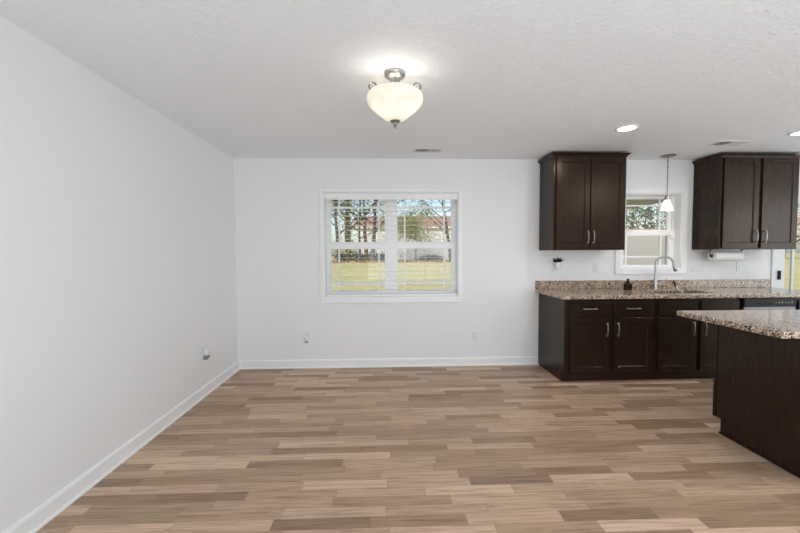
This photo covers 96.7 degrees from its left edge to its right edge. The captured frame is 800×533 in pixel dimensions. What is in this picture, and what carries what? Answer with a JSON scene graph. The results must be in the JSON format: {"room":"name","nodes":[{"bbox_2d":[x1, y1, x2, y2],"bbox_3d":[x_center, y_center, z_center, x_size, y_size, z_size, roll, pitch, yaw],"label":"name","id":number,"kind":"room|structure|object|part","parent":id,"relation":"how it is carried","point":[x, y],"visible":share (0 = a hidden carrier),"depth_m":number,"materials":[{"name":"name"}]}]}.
{"room":"kitchen dining area","nodes":[
{"label":"kitchen dining area","id":0,"kind":"room"},
{"bbox_2d":[0,16,237,532],"bbox_3d":[-1.831,0.136,0.300,0.150,2.434,7.919,0,2,-2],"label":"wall","id":1,"kind":"structure","parent":0,"point":[118,248],"depth_m":2.10,"materials":[{"name":"paint"}]},
{"bbox_2d":[2,361,239,532],"bbox_3d":[-1.737,1.302,0.351,0.028,0.098,7.619,0,2,-2],"label":"baseboard","id":2,"kind":"structure","parent":1,"relation":"attached to","point":[44,513],"depth_m":2.19,"materials":[{"name":"white wood"}]},
{"bbox_3d":[-1.857,0.824,3.380,0.009,0.117,0.072,0,2,-2],"label":"wall outlet","id":3,"kind":"object","parent":1,"relation":"attached to","visible":0},
{"bbox_2d":[204,347,209,359],"bbox_3d":[-1.832,0.825,3.381,0.041,0.107,0.064,0,2,-2],"label":"plug","id":4,"kind":"object","parent":3,"relation":"attached to","point":[207,349],"visible":1,"depth_m":3.36,"materials":[{"name":"white plastic"}]},
{"bbox_2d":[0,0,799,159],"bbox_3d":[2.683,-1.177,0.408,9.195,0.140,7.919,0,2,-2],"label":"ceiling","id":5,"kind":"structure","parent":0,"point":[498,79],"depth_m":2.08,"materials":[{"name":"white paint"}]},
{"bbox_2d":[367,68,422,128],"bbox_3d":[-0.031,-1.002,2.154,0.342,0.331,0.342,0,2,-2],"label":"ceiling light","id":6,"kind":"object","parent":5,"relation":"attached to","point":[394,102],"visible":1,"depth_m":2.07,"materials":[{"name":"white glass"}]},
{"bbox_3d":[-0.030,-0.959,2.156,0.342,0.160,0.342,0,2,-2],"label":"lamp shade","id":7,"kind":"part","parent":6,"relation":"part of","materials":[{"name":"white glass"}]},
{"bbox_2d":[413,148,442,152],"bbox_3d":[0.296,-1.229,3.771,0.300,0.012,0.155,0,2,-2],"label":"ceiling vent","id":8,"kind":"object","parent":5,"relation":"in","point":[416,150],"visible":1,"depth_m":3.77,"materials":[{"name":"white metal"}]},
{"bbox_2d":[614,124,639,131],"bbox_3d":[1.988,-1.212,3.121,0.188,0.009,0.188,0,2,-2],"label":"recessed light","id":9,"kind":"object","parent":5,"relation":"in","point":[624,128],"visible":1,"depth_m":3.10,"materials":[{"name":"white plastic"}]},
{"bbox_2d":[660,154,676,210],"bbox_3d":[3.042,-0.950,4.051,0.156,0.619,0.156,0,2,-2],"label":"pendant light","id":10,"kind":"object","parent":5,"relation":"hanging from","point":[666,205],"visible":1,"depth_m":4.04,"materials":[{"name":"white glass"}]},
{"bbox_3d":[3.043,-0.703,4.061,0.120,0.125,0.120,0,2,-2],"label":"lamp shade","id":11,"kind":"part","parent":10,"relation":"part of","materials":[{"name":"white glass"}]},
{"bbox_3d":[3.042,-1.014,4.048,0.018,0.449,0.018,0,2,-2],"label":"rod","id":12,"kind":"part","parent":10,"relation":"part of","materials":[{"name":"silver metal"}]},
{"bbox_2d":[708,140,749,145],"bbox_3d":[3.298,-1.234,3.568,0.300,0.012,0.150,0,2,-2],"label":"ceiling vent","id":13,"kind":"object","parent":5,"relation":"in","point":[722,142],"visible":1,"depth_m":3.56,"materials":[{"name":"white metal"}]},
{"bbox_2d":[787,130,799,135],"bbox_3d":[3.679,-1.225,3.256,0.188,0.009,0.188,0,2,-2],"label":"recessed light","id":14,"kind":"object","parent":5,"relation":"in","point":[795,133],"visible":1,"depth_m":3.28,"materials":[{"name":"white plastic"}]},
{"bbox_2d":[36,365,799,532],"bbox_3d":[2.694,1.385,0.514,9.195,0.120,7.919,0,2,-2],"label":"floor","id":15,"kind":"structure","parent":0,"point":[495,448],"depth_m":2.30,"materials":[{"name":"laminate"}]},
{"bbox_2d":[538,293,654,380],"bbox_3d":[2.140,0.751,3.943,0.942,0.868,0.675,0,2,-2],"label":"base cabinet","id":16,"kind":"object","parent":15,"relation":"on","point":[579,339],"visible":0.95,"depth_m":3.65,"materials":[{"name":"brown wood"}]},
{"bbox_3d":[1.677,0.753,3.953,0.019,0.868,0.621,0,2,-2],"label":"panel","id":17,"kind":"part","parent":16,"relation":"part of","materials":[{"name":"brown wood"}]},
{"bbox_3d":[1.940,0.804,3.644,0.416,0.556,0.019,0,2,-2],"label":"door","id":18,"kind":"part","parent":16,"relation":"part of","materials":[{"name":"brown wood"}]},
{"bbox_3d":[1.939,0.431,3.629,0.416,0.142,0.019,0,2,-2],"label":"drawer","id":19,"kind":"part","parent":16,"relation":"part of","materials":[{"name":"brown wood"}]},
{"bbox_3d":[2.391,0.801,3.660,0.406,0.556,0.019,0,2,-2],"label":"door","id":20,"kind":"part","parent":16,"relation":"part of","materials":[{"name":"brown wood"}]},
{"bbox_3d":[2.389,0.429,3.645,0.406,0.142,0.019,0,2,-2],"label":"drawer","id":21,"kind":"part","parent":16,"relation":"part of","materials":[{"name":"brown wood"}]},
{"bbox_2d":[535,279,799,299],"bbox_3d":[3.076,0.244,3.960,2.910,0.136,0.668,0,2,-2],"label":"countertop","id":22,"kind":"structure","parent":16,"relation":"on","point":[717,288],"depth_m":4.11,"materials":[{"name":"stone"}]},
{"bbox_2d":[623,279,632,289],"bbox_3d":[2.608,0.205,4.073,0.072,0.132,0.070,0,2,-2],"label":"soap bottle","id":23,"kind":"object","parent":22,"relation":"on","point":[626,286],"visible":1,"depth_m":4.05,"materials":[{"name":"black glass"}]},
{"bbox_2d":[652,256,677,289],"bbox_3d":[3.065,0.070,4.119,0.242,0.393,0.060,1,3,20],"label":"kitchen faucet","id":24,"kind":"object","parent":22,"relation":"on","point":[655,281],"visible":0.99,"depth_m":4.13,"materials":[{"name":"silver metal"}]},
{"bbox_3d":[3.061,0.008,4.119,0.198,0.269,0.025,1,3,20],"label":"spout","id":25,"kind":"part","parent":24,"relation":"part of","materials":[{"name":"silver metal"}]},
{"bbox_2d":[649,298,739,379],"bbox_3d":[3.065,0.746,3.975,0.905,0.868,0.673,0,2,-2],"label":"base cabinet","id":26,"kind":"object","parent":15,"relation":"on","point":[683,348],"visible":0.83,"depth_m":3.68,"materials":[{"name":"brown wood"}]},
{"bbox_3d":[2.857,0.799,3.677,0.406,0.556,0.019,0,2,-2],"label":"door","id":27,"kind":"part","parent":26,"relation":"part of","materials":[{"name":"brown wood"}]},
{"bbox_3d":[3.306,0.796,3.693,0.404,0.556,0.019,0,2,-2],"label":"door","id":28,"kind":"part","parent":26,"relation":"part of","materials":[{"name":"brown wood"}]},
{"bbox_2d":[712,324,799,477],"bbox_3d":[3.292,0.812,2.364,1.850,0.866,0.680,0,2,-1],"label":"kitchen island","id":29,"kind":"object","parent":15,"relation":"on","point":[756,380],"visible":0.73,"depth_m":2.35,"materials":[{"name":"brown wood"}]},
{"bbox_2d":[677,310,799,338],"bbox_3d":[3.211,0.359,2.337,2.248,0.038,0.732,0,2,-1],"label":"island countertop","id":30,"kind":"structure","parent":29,"relation":"on","point":[782,324],"depth_m":2.32,"materials":[{"name":"stone"}]},
{"bbox_3d":[2.375,1.243,2.335,0.012,0.016,0.620,0,2,-1],"label":"shoe molding","id":31,"kind":"part","parent":29,"relation":"part of","materials":[{"name":"brown wood"}]},
{"bbox_2d":[739,297,795,309],"bbox_3d":[3.810,0.744,4.002,0.562,0.862,0.640,0,2,-2],"label":"dishwasher","id":32,"kind":"object","parent":15,"relation":"on","point":[789,303],"visible":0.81,"depth_m":3.67,"materials":[{"name":"black plastic"}]},
{"bbox_3d":[3.820,0.741,3.703,0.558,0.652,0.028,0,2,-2],"label":"door","id":33,"kind":"part","parent":32,"relation":"part of","materials":[{"name":"silver metal"}]},
{"bbox_3d":[3.819,0.369,3.685,0.558,0.086,0.032,0,2,-2],"label":"control panel","id":34,"kind":"part","parent":32,"relation":"part of","materials":[{"name":"black plastic"}]},
{"bbox_2d":[793,297,799,309],"bbox_3d":[4.311,0.738,4.019,0.417,0.868,0.673,0,2,-2],"label":"base cabinet","id":35,"kind":"object","parent":15,"relation":"on","point":[797,306],"visible":0.15,"depth_m":3.71,"materials":[{"name":"brown wood"}]},
{"bbox_3d":[4.322,0.422,3.714,0.362,0.145,0.019,0,2,-2],"label":"drawer","id":36,"kind":"part","parent":35,"relation":"part of","materials":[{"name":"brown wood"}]},
{"bbox_2d":[233,158,799,360],"bbox_3d":[2.550,-0.051,4.340,8.895,2.434,0.150,0,2,-2],"label":"wall","id":37,"kind":"structure","parent":0,"point":[276,200],"depth_m":4.18,"materials":[{"name":"paint"}]},
{"bbox_2d":[304,331,309,340],"bbox_3d":[-1.089,0.818,4.165,0.072,0.117,0.009,0,2,-2],"label":"wall outlet","id":38,"kind":"object","parent":37,"relation":"attached to","point":[306,333],"visible":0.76,"depth_m":4.16,"materials":[{"name":"white plastic"}]},
{"bbox_2d":[239,356,538,369],"bbox_3d":[-0.115,1.136,4.204,3.545,0.098,0.028,0,2,-2],"label":"baseboard","id":39,"kind":"structure","parent":37,"relation":"attached to","point":[506,360],"depth_m":4.20,"materials":[{"name":"white wood"}]},
{"bbox_2d":[319,189,462,303],"bbox_3d":[-0.100,-0.239,4.228,1.661,1.326,0.165,0,2,-2],"label":"window","id":40,"kind":"structure","parent":37,"relation":"in","point":[455,245],"depth_m":4.24,"materials":[{"name":"white plastic"}]},
{"bbox_3d":[-0.501,0.023,4.263,0.708,0.620,0.032,0,2,-2],"label":"sash","id":41,"kind":"part","parent":40,"relation":"part of","materials":[{"name":"white plastic"}]},
{"bbox_3d":[-0.504,-0.544,4.268,0.708,0.588,0.032,0,2,-2],"label":"sash","id":42,"kind":"part","parent":40,"relation":"part of","materials":[{"name":"white plastic"}]},
{"bbox_2d":[324,193,457,296],"bbox_3d":[-0.099,-0.251,4.192,1.547,1.206,0.077,0,2,-2],"label":"window blind","id":43,"kind":"object","parent":40,"relation":"attached to","point":[327,196],"visible":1,"depth_m":4.17,"materials":[{"name":"white plastic"}]},
{"bbox_3d":[-0.097,0.337,4.223,1.539,0.028,0.058,0,2,-2],"label":"rail","id":44,"kind":"part","parent":43,"relation":"part of","materials":[{"name":"white plastic"}]},
{"bbox_3d":[0.296,0.018,4.292,0.716,0.620,0.032,0,2,-2],"label":"sash","id":45,"kind":"part","parent":40,"relation":"part of","materials":[{"name":"white plastic"}]},
{"bbox_3d":[0.292,-0.548,4.296,0.716,0.588,0.032,0,2,-2],"label":"sash","id":46,"kind":"part","parent":40,"relation":"part of","materials":[{"name":"white plastic"}]},
{"bbox_2d":[472,330,477,339],"bbox_3d":[0.894,0.817,4.236,0.072,0.117,0.009,0,2,-2],"label":"wall outlet","id":47,"kind":"object","parent":37,"relation":"attached to","point":[474,332],"visible":1,"depth_m":4.23,"materials":[{"name":"white plastic"}]},
{"bbox_2d":[553,263,558,272],"bbox_3d":[1.856,0.013,4.238,0.072,0.117,0.009,0,2,-2],"label":"wall outlet","id":48,"kind":"object","parent":37,"relation":"attached to","point":[554,269],"visible":0.59,"depth_m":4.24,"materials":[{"name":"white plastic"}]},
{"bbox_2d":[553,257,563,269],"bbox_3d":[1.865,-0.039,4.201,0.132,0.148,0.062,0,2,-2],"label":"plug","id":49,"kind":"object","parent":37,"relation":"attached to","point":[557,264],"visible":1,"depth_m":4.18,"materials":[{"name":"white plastic"}]},
{"bbox_2d":[537,152,630,249],"bbox_3d":[2.054,-0.708,4.015,0.864,1.046,0.403,0,2,-2],"label":"upper cabinet","id":50,"kind":"object","parent":37,"relation":"attached to","point":[582,205],"visible":1,"depth_m":3.86,"materials":[{"name":"brown wood"}]},
{"bbox_3d":[1.870,-0.686,3.852,0.371,0.986,0.019,0,2,-2],"label":"door","id":51,"kind":"part","parent":50,"relation":"part of","materials":[{"name":"brown wood"}]},
{"bbox_3d":[2.052,-1.212,4.005,0.864,0.038,0.378,0,2,-2],"label":"crown molding","id":52,"kind":"part","parent":50,"relation":"part of","materials":[{"name":"brown wood"}]},
{"bbox_3d":[2.253,-0.689,3.865,0.374,0.986,0.019,0,2,-2],"label":"door","id":53,"kind":"part","parent":50,"relation":"part of","materials":[{"name":"brown wood"}]},
{"bbox_2d":[593,262,598,271],"bbox_3d":[2.347,0.011,4.254,0.072,0.117,0.011,0,2,-2],"label":"light switch","id":54,"kind":"object","parent":37,"relation":"attached to","point":[595,264],"visible":1,"depth_m":4.25,"materials":[{"name":"white plastic"}]},
{"bbox_2d":[615,188,688,273],"bbox_3d":[3.006,-0.421,4.327,0.876,1.023,0.154,0,2,-2],"label":"window","id":55,"kind":"structure","parent":37,"relation":"in","point":[676,220],"depth_m":4.32,"materials":[{"name":"white plastic"}]},
{"bbox_3d":[3.005,-0.216,4.368,0.660,0.433,0.032,0,2,-2],"label":"sash","id":56,"kind":"part","parent":55,"relation":"part of","materials":[{"name":"white plastic"}]},
{"bbox_3d":[3.004,-0.425,4.378,0.720,0.875,0.050,0,2,-2],"label":"frame","id":57,"kind":"part","parent":55,"relation":"part of","materials":[{"name":"white plastic"}]},
{"bbox_3d":[3.002,-0.625,4.379,0.660,0.453,0.032,0,2,-2],"label":"sash","id":58,"kind":"part","parent":55,"relation":"part of","materials":[{"name":"white plastic"}]},
{"bbox_2d":[535,279,769,288],"bbox_3d":[3.053,0.211,4.282,2.887,0.098,0.020,0,2,-2],"label":"backsplash","id":59,"kind":"structure","parent":37,"relation":"attached to","point":[717,283],"depth_m":4.27,"materials":[{"name":"stone"}]},
{"bbox_2d":[736,262,749,270],"bbox_3d":[4.164,0.002,4.319,0.162,0.117,0.011,0,2,-2],"label":"light switch","id":60,"kind":"object","parent":37,"relation":"attached to","point":[741,266],"visible":1,"depth_m":4.32,"materials":[{"name":"white plastic"}]},
{"bbox_2d":[692,153,799,249],"bbox_3d":[3.966,-0.719,4.083,0.958,1.046,0.403,0,2,-2],"label":"upper cabinet","id":61,"kind":"object","parent":37,"relation":"attached to","point":[741,200],"visible":1,"depth_m":3.93,"materials":[{"name":"brown wood"}]},
{"bbox_3d":[3.750,-0.698,3.919,0.402,0.986,0.019,0,2,-2],"label":"door","id":62,"kind":"part","parent":61,"relation":"part of","materials":[{"name":"brown wood"}]},
{"bbox_3d":[3.963,-1.223,4.074,0.958,0.038,0.378,0,2,-2],"label":"crown molding","id":63,"kind":"part","parent":61,"relation":"part of","materials":[{"name":"brown wood"}]},
{"bbox_3d":[4.190,-0.700,3.934,0.402,0.986,0.019,0,2,-2],"label":"door","id":64,"kind":"part","parent":61,"relation":"part of","materials":[{"name":"brown wood"}]},
{"bbox_3d":[3.771,-0.154,4.120,0.390,0.085,0.036,0,2,-2],"label":"paper towel holder","id":65,"kind":"object","parent":61,"relation":"attached to","visible":0},
{"bbox_2d":[708,251,743,260],"bbox_3d":[3.771,-0.122,4.121,0.338,0.113,0.113,0,2,-2],"label":"paper towel roll","id":66,"kind":"object","parent":65,"relation":"on","point":[717,255],"visible":1,"depth_m":4.08,"materials":[{"name":"paper"}]},
{"bbox_2d":[770,187,799,288],"bbox_3d":[5.490,0.089,4.433,1.953,2.120,0.146,0,2,-2],"label":"door","id":67,"kind":"structure","parent":37,"relation":"in","point":[777,255],"depth_m":4.38,"materials":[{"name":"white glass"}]},
{"label":"outside","id":68,"kind":"structure","parent":0,"visible":0},
{"bbox_2d":[326,253,799,290],"bbox_3d":[13.487,-0.683,42.678,150.000,0.935,75.680,0,2,-2],"label":"lawn","id":69,"kind":"structure","parent":68,"point":[359,269],"depth_m":16.31,"materials":[{"name":"green plant"}]},
{"bbox_2d":[331,250,357,260],"bbox_3d":[-4.065,-0.710,26.868,2.627,1.106,2.244,-1,3,-28],"label":"shrub","id":70,"kind":"object","parent":69,"relation":"on","point":[341,255],"visible":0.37,"depth_m":26.56,"materials":[{"name":"green plant"}]},
{"bbox_2d":[325,200,384,260],"bbox_3d":[-4.258,-4.616,23.723,7.454,8.852,5.584,1,3,28],"label":"tree","id":71,"kind":"object","parent":69,"relation":"on","point":[335,213],"visible":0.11,"depth_m":24.28,"materials":[{"name":"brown plant"}]},
{"bbox_2d":[331,200,383,260],"bbox_3d":[-2.777,-4.609,24.528,5.942,8.781,6.747,0,2,-2],"label":"tree","id":72,"kind":"object","parent":69,"relation":"on","point":[364,213],"visible":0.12,"depth_m":24.34,"materials":[{"name":"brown plant"}]},
{"bbox_2d":[331,200,403,260],"bbox_3d":[-3.651,-4.929,25.015,7.778,11.517,5.938,0,2,14],"label":"tree","id":73,"kind":"object","parent":69,"relation":"on","point":[347,233],"visible":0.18,"depth_m":24.85,"materials":[{"name":"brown plant"}]},
{"bbox_2d":[331,200,406,260],"bbox_3d":[-2.814,-4.613,26.191,6.935,8.644,4.974,-2,3,-32],"label":"tree","id":74,"kind":"object","parent":69,"relation":"on","point":[359,237],"visible":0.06,"depth_m":25.97,"materials":[{"name":"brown plant"}]},
{"bbox_2d":[354,251,383,260],"bbox_3d":[-2.574,-0.809,27.161,3.032,1.218,2.700,-1,3,-26],"label":"shrub","id":75,"kind":"object","parent":69,"relation":"on","point":[362,255],"visible":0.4,"depth_m":27.01,"materials":[{"name":"green plant"}]},
{"bbox_2d":[331,200,424,260],"bbox_3d":[-1.425,-4.888,24.414,7.015,9.340,6.500,-2,3,-31],"label":"tree","id":76,"kind":"object","parent":69,"relation":"on","point":[375,230],"visible":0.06,"depth_m":24.63,"materials":[{"name":"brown plant"}]},
{"bbox_2d":[354,200,419,232],"bbox_3d":[-0.820,-4.268,26.586,5.221,7.889,5.711,0,2,15],"label":"tree","id":77,"kind":"object","parent":69,"relation":"on","point":[365,200],"visible":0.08,"depth_m":26.31,"materials":[{"name":"grey plant"}]},
{"bbox_2d":[375,250,402,260],"bbox_3d":[-1.023,-0.709,27.040,2.451,1.164,1.982,0,2,-2],"label":"shrub","id":78,"kind":"object","parent":69,"relation":"on","point":[381,256],"visible":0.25,"depth_m":26.76,"materials":[{"name":"green plant"}]},
{"bbox_2d":[331,259,450,262],"bbox_3d":[0.747,-0.333,23.620,15.409,0.285,2.029,0,2,-2],"label":"fallen leaves","id":79,"kind":"object","parent":69,"relation":"on","point":[415,260],"visible":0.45,"depth_m":23.16,"materials":[{"name":"beige plant"}]},
{"bbox_2d":[354,217,450,258],"bbox_3d":[3.904,-2.843,36.046,16.600,4.417,8.460,0,2,-2],"label":"neighbor house","id":80,"kind":"structure","parent":69,"relation":"on","point":[410,253],"depth_m":32.04,"materials":[{"name":"white"}]},
{"bbox_2d":[383,203,446,259],"bbox_3d":[0.953,-2.903,28.489,4.325,5.007,5.104,2,3,40],"label":"tree","id":81,"kind":"object","parent":69,"relation":"on","point":[409,229],"visible":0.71,"depth_m":28.40,"materials":[{"name":"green plant"}]},
{"bbox_2d":[402,200,450,259],"bbox_3d":[2.961,-4.306,24.609,5.938,8.117,5.046,2,3,43],"label":"tree","id":82,"kind":"object","parent":69,"relation":"on","point":[446,223],"visible":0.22,"depth_m":24.88,"materials":[{"name":"green plant"}]},
{"bbox_2d":[413,253,446,260],"bbox_3d":[2.359,-0.646,27.531,2.997,0.727,2.493,0,2,-2],"label":"shrub","id":83,"kind":"object","parent":69,"relation":"on","point":[428,256],"visible":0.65,"depth_m":27.27,"materials":[{"name":"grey plant"}]},
{"bbox_2d":[623,229,666,267],"bbox_3d":[4.818,0.012,9.697,5.180,2.055,0.200,0,2,-2],"label":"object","id":84,"kind":"structure","parent":69,"relation":"on","point":[636,245],"depth_m":9.68,"materials":[{"name":"stone"}]},
{"bbox_3d":[4.814,-0.990,9.656,5.180,0.050,0.200,0,2,-2],"label":"cap rail","id":85,"kind":"part","parent":84,"relation":"part of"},
{"bbox_3d":[7.302,0.022,9.787,0.150,2.005,0.140,0,2,-2],"label":"post","id":86,"kind":"part","parent":84,"relation":"part of","materials":[{"name":"plastic"}]},
{"bbox_2d":[626,207,663,228],"bbox_3d":[15.581,-3.380,22.367,5.673,6.539,5.409,-2,3,-36],"label":"tree","id":87,"kind":"object","parent":69,"relation":"on","point":[636,213],"visible":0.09,"depth_m":22.38,"materials":[{"name":"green plant"}]},
{"bbox_2d":[626,204,664,228],"bbox_3d":[10.687,-1.279,15.802,3.309,3.526,2.731,-1,2,-14],"label":"tree","id":88,"kind":"object","parent":69,"relation":"on","point":[635,208],"visible":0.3,"depth_m":15.84,"materials":[{"name":"green plant"}]},
{"bbox_2d":[626,204,664,228],"bbox_3d":[12.676,-3.085,19.879,5.421,6.388,6.088,0,2,-2],"label":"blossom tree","id":89,"kind":"object","parent":69,"relation":"on","point":[632,211],"visible":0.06,"depth_m":19.40,"materials":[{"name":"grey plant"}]},
{"bbox_2d":[626,207,664,228],"bbox_3d":[15.857,-4.772,27.251,8.032,8.722,8.946,0,2,-2],"label":"evergreen tree","id":90,"kind":"object","parent":69,"relation":"on","point":[639,207],"visible":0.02,"depth_m":25.52,"materials":[{"name":"green plant"}]},
{"bbox_2d":[785,204,799,257],"bbox_3d":[29.138,-5.059,27.327,8.681,9.188,8.609,1,3,35],"label":"autumn tree","id":91,"kind":"object","parent":69,"relation":"on","point":[798,218],"visible":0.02,"depth_m":26.03,"materials":[{"name":"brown plant"}]},
{"bbox_3d":[6.324,-1.480,6.235,9.300,0.100,3.479,0,2,-2],"label":"porch roof","id":92,"kind":"structure","parent":0,"visible":0},
{"bbox_2d":[626,200,663,208],"bbox_3d":[4.976,-1.312,6.170,0.160,0.220,3.427,0,2,-2],"label":"beam","id":93,"kind":"structure","parent":92,"relation":"attached to","point":[628,202],"depth_m":7.19,"materials":[{"name":"beige paint"}]}
]}

